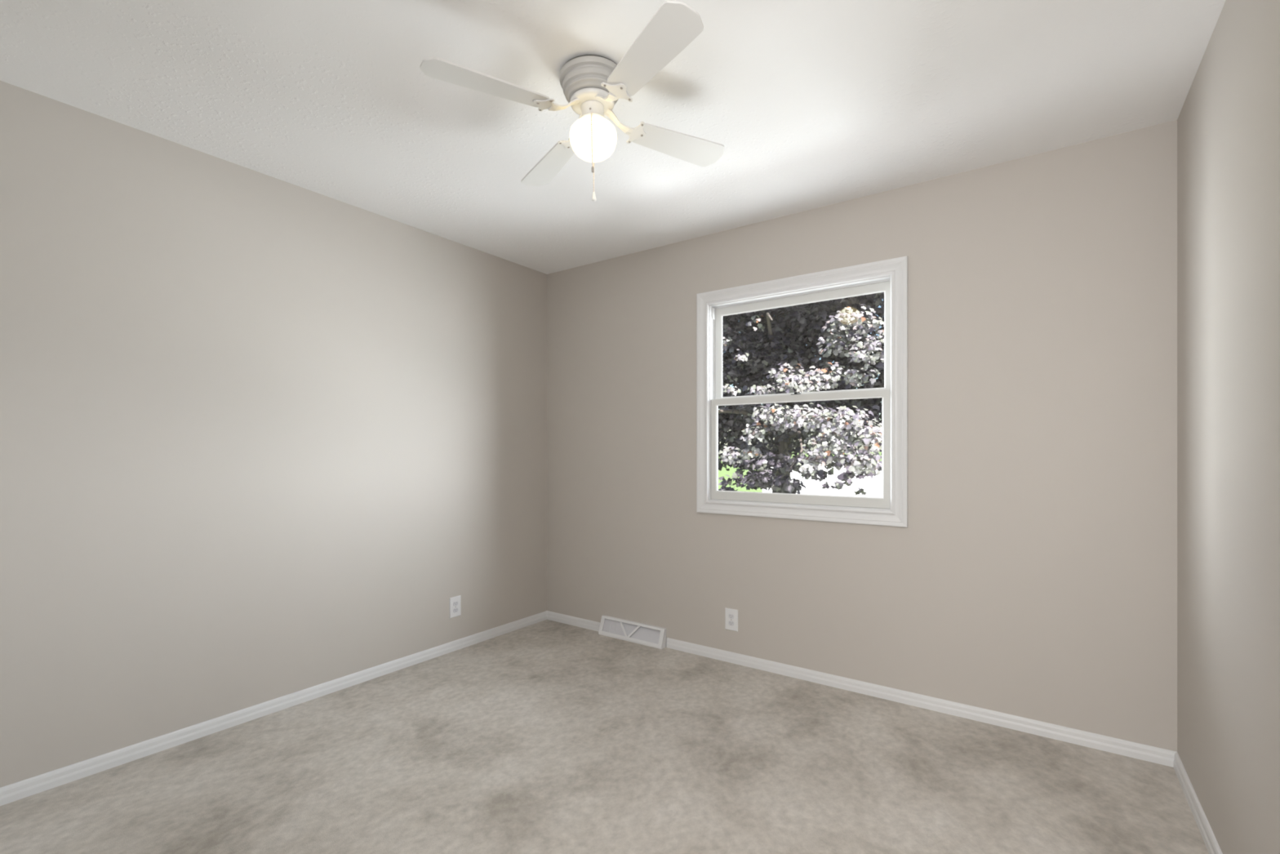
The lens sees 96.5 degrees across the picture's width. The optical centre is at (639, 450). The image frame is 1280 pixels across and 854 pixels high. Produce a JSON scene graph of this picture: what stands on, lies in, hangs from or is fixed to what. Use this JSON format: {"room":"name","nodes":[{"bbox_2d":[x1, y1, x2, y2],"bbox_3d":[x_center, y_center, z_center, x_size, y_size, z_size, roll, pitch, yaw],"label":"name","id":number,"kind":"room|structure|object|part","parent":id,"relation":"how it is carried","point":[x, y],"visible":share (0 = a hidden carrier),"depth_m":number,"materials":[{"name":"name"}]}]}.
{"room":"empty bedroom","nodes":[
{"label":"empty bedroom","id":0,"kind":"room"},
{"bbox_2d":[0,80,546,787],"bbox_3d":[-1.575,-0.026,2.822,0.085,2.440,3.230,0,0,35],"label":"wall","id":1,"kind":"structure","parent":0,"point":[260,433],"depth_m":2.45,"materials":[{"name":"grey paint"}]},
{"bbox_2d":[0,610,546,805],"bbox_3d":[-1.536,1.166,2.793,0.012,0.057,3.060,0,0,35],"label":"baseboard","id":2,"kind":"structure","parent":1,"relation":"attached to","point":[11,793],"depth_m":2.45,"materials":[{"name":"white paint"}]},
{"bbox_2d":[449,595,460,617],"bbox_3d":[-1.102,0.936,3.412,0.009,0.121,0.078,0,0,35],"label":"power outlet","id":3,"kind":"object","parent":1,"relation":"attached to","point":[455,602],"visible":1,"depth_m":3.41,"materials":[{"name":"white plastic"}]},
{"bbox_2d":[0,619,1208,853],"bbox_3d":[-0.563,1.254,1.333,3.455,0.120,4.495,0,0,35],"label":"floor","id":4,"kind":"structure","parent":0,"point":[547,736],"depth_m":2.10,"materials":[{"name":"carpet"}]},
{"bbox_2d":[598,614,666,648],"bbox_3d":[-0.051,1.138,3.592,0.488,0.112,0.067,0,0,35],"label":"floor vent","id":5,"kind":"object","parent":4,"relation":"in","point":[638,633],"visible":1,"depth_m":3.57,"materials":[{"name":"white metal"}]},
{"bbox_2d":[0,0,1226,274],"bbox_3d":[-0.563,-1.306,1.333,3.455,0.120,4.495,0,0,35],"label":"ceiling","id":6,"kind":"structure","parent":0,"point":[811,104],"depth_m":1.97,"materials":[{"name":"white paint"}]},
{"bbox_2d":[419,0,724,201],"bbox_3d":[-0.157,-1.054,1.895,0.815,0.383,0.815,0,0,13],"label":"ceiling fan","id":7,"kind":"object","parent":6,"relation":"hanging from","point":[592,85],"visible":1,"depth_m":1.81,"materials":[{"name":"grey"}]},
{"bbox_3d":[-0.456,-1.093,1.709,0.376,0.006,0.126,-2,11,-32],"label":"blade","id":8,"kind":"part","parent":7,"relation":"part of","materials":[{"name":"white laminate"}]},
{"bbox_3d":[-0.343,-1.097,2.195,0.126,0.006,0.376,-14,7,-31],"label":"blade","id":9,"kind":"part","parent":7,"relation":"part of","materials":[{"name":"white laminate"}]},
{"bbox_3d":[-0.155,-0.996,1.829,0.009,0.196,0.042,0,0,-8],"label":"pull chain","id":10,"kind":"part","parent":7,"relation":"part of","materials":[{"name":"beige"}]},
{"bbox_3d":[-0.160,-0.994,1.961,0.006,0.200,0.042,0,0,-1],"label":"pull chain","id":11,"kind":"part","parent":7,"relation":"part of","materials":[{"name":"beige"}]},
{"bbox_3d":[-0.155,-1.026,1.895,0.156,0.118,0.156,-2,0,35],"label":"light globe","id":12,"kind":"part","parent":7,"relation":"part of","materials":[{"name":"white glass"}]},
{"bbox_3d":[0.030,-1.107,1.595,0.126,0.006,0.376,11,-7,-31],"label":"blade","id":13,"kind":"part","parent":7,"relation":"part of","materials":[{"name":"white laminate"}]},
{"bbox_3d":[0.143,-1.110,2.082,0.376,0.006,0.126,-2,-11,-32],"label":"blade","id":14,"kind":"part","parent":7,"relation":"part of","materials":[{"name":"white wood"}]},
{"bbox_2d":[546,120,1177,751],"bbox_3d":[0.708,-0.026,3.135,3.285,2.440,0.085,0,0,35],"label":"wall","id":15,"kind":"structure","parent":0,"point":[1032,574],"depth_m":2.56,"materials":[{"name":"grey paint"}]},
{"bbox_2d":[724,607,737,631],"bbox_3d":[0.514,0.954,3.215,0.078,0.121,0.009,0,0,35],"label":"power outlet","id":16,"kind":"object","parent":15,"relation":"attached to","point":[731,615],"visible":1,"depth_m":3.21,"materials":[{"name":"white plastic"}]},
{"bbox_2d":[728,620,733,626],"bbox_3d":[0.512,0.974,3.212,0.034,0.025,0.002,0,0,35],"label":"receptacle","id":17,"kind":"object","parent":16,"relation":"attached to","point":[731,623],"depth_m":3.21,"materials":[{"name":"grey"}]},
{"bbox_2d":[728,613,733,618],"bbox_3d":[0.512,0.935,3.212,0.034,0.025,0.002,0,0,35],"label":"receptacle","id":18,"kind":"object","parent":16,"relation":"attached to","point":[730,615],"depth_m":3.21,"materials":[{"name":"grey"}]},
{"bbox_2d":[696,255,907,527],"bbox_3d":[0.820,-0.274,3.044,1.130,1.274,0.105,0,0,35],"label":"window","id":19,"kind":"structure","parent":15,"relation":"in","point":[889,277],"depth_m":2.95,"materials":[{"name":"white paint"}]},
{"bbox_3d":[0.815,-0.006,3.037,0.970,0.576,0.032,0,0,35],"label":"sash","id":20,"kind":"part","parent":19,"relation":"part of","materials":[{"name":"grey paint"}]},
{"bbox_3d":[0.838,-0.545,3.070,0.959,0.562,0.028,0,0,35],"label":"sash","id":21,"kind":"part","parent":19,"relation":"part of","materials":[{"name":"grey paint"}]},
{"bbox_2d":[546,610,1175,767],"bbox_3d":[0.680,1.166,3.095,3.285,0.057,0.012,0,0,35],"label":"baseboard","id":22,"kind":"structure","parent":15,"relation":"attached to","point":[1097,741],"depth_m":2.62,"materials":[{"name":"white paint"}]},
{"bbox_2d":[1177,0,1279,853],"bbox_3d":[0.814,-0.026,0.362,0.085,2.440,4.495,0,0,35],"label":"wall","id":23,"kind":"structure","parent":0,"point":[1228,119],"depth_m":1.53,"materials":[{"name":"grey paint"}]},
{"bbox_2d":[1173,751,1222,853],"bbox_3d":[1.139,1.166,0.907,0.012,0.057,3.060,0,0,35],"label":"baseboard","id":24,"kind":"structure","parent":23,"relation":"attached to","point":[1211,844],"depth_m":1.84,"materials":[{"name":"white paint"}]},
{"label":"outside","id":25,"kind":"structure","parent":0,"visible":0},
{"bbox_2d":[717,451,882,492],"bbox_3d":[131.438,1.964,278.048,700.000,0.300,599.914,0,0,35],"label":"ground","id":26,"kind":"structure","parent":25,"point":[720,473],"depth_m":40.77,"materials":[{"name":"green plant"}]},
{"bbox_2d":[717,292,884,495],"bbox_3d":[2.508,-1.270,9.616,3.766,6.274,3.263,0,0,-10],"label":"maple tree","id":27,"kind":"object","parent":26,"relation":"on","point":[769,354],"visible":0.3,"depth_m":9.32,"materials":[{"name":"grey plant"}]},
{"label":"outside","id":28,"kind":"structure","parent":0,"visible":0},
{"bbox_2d":[761,461,882,497],"bbox_3d":[30.049,1.799,45.410,77.500,0.029,77.000,0,0,35],"label":"driveway","id":29,"kind":"structure","parent":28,"point":[873,487],"depth_m":28.29,"materials":[{"name":"concrete"}]}
]}

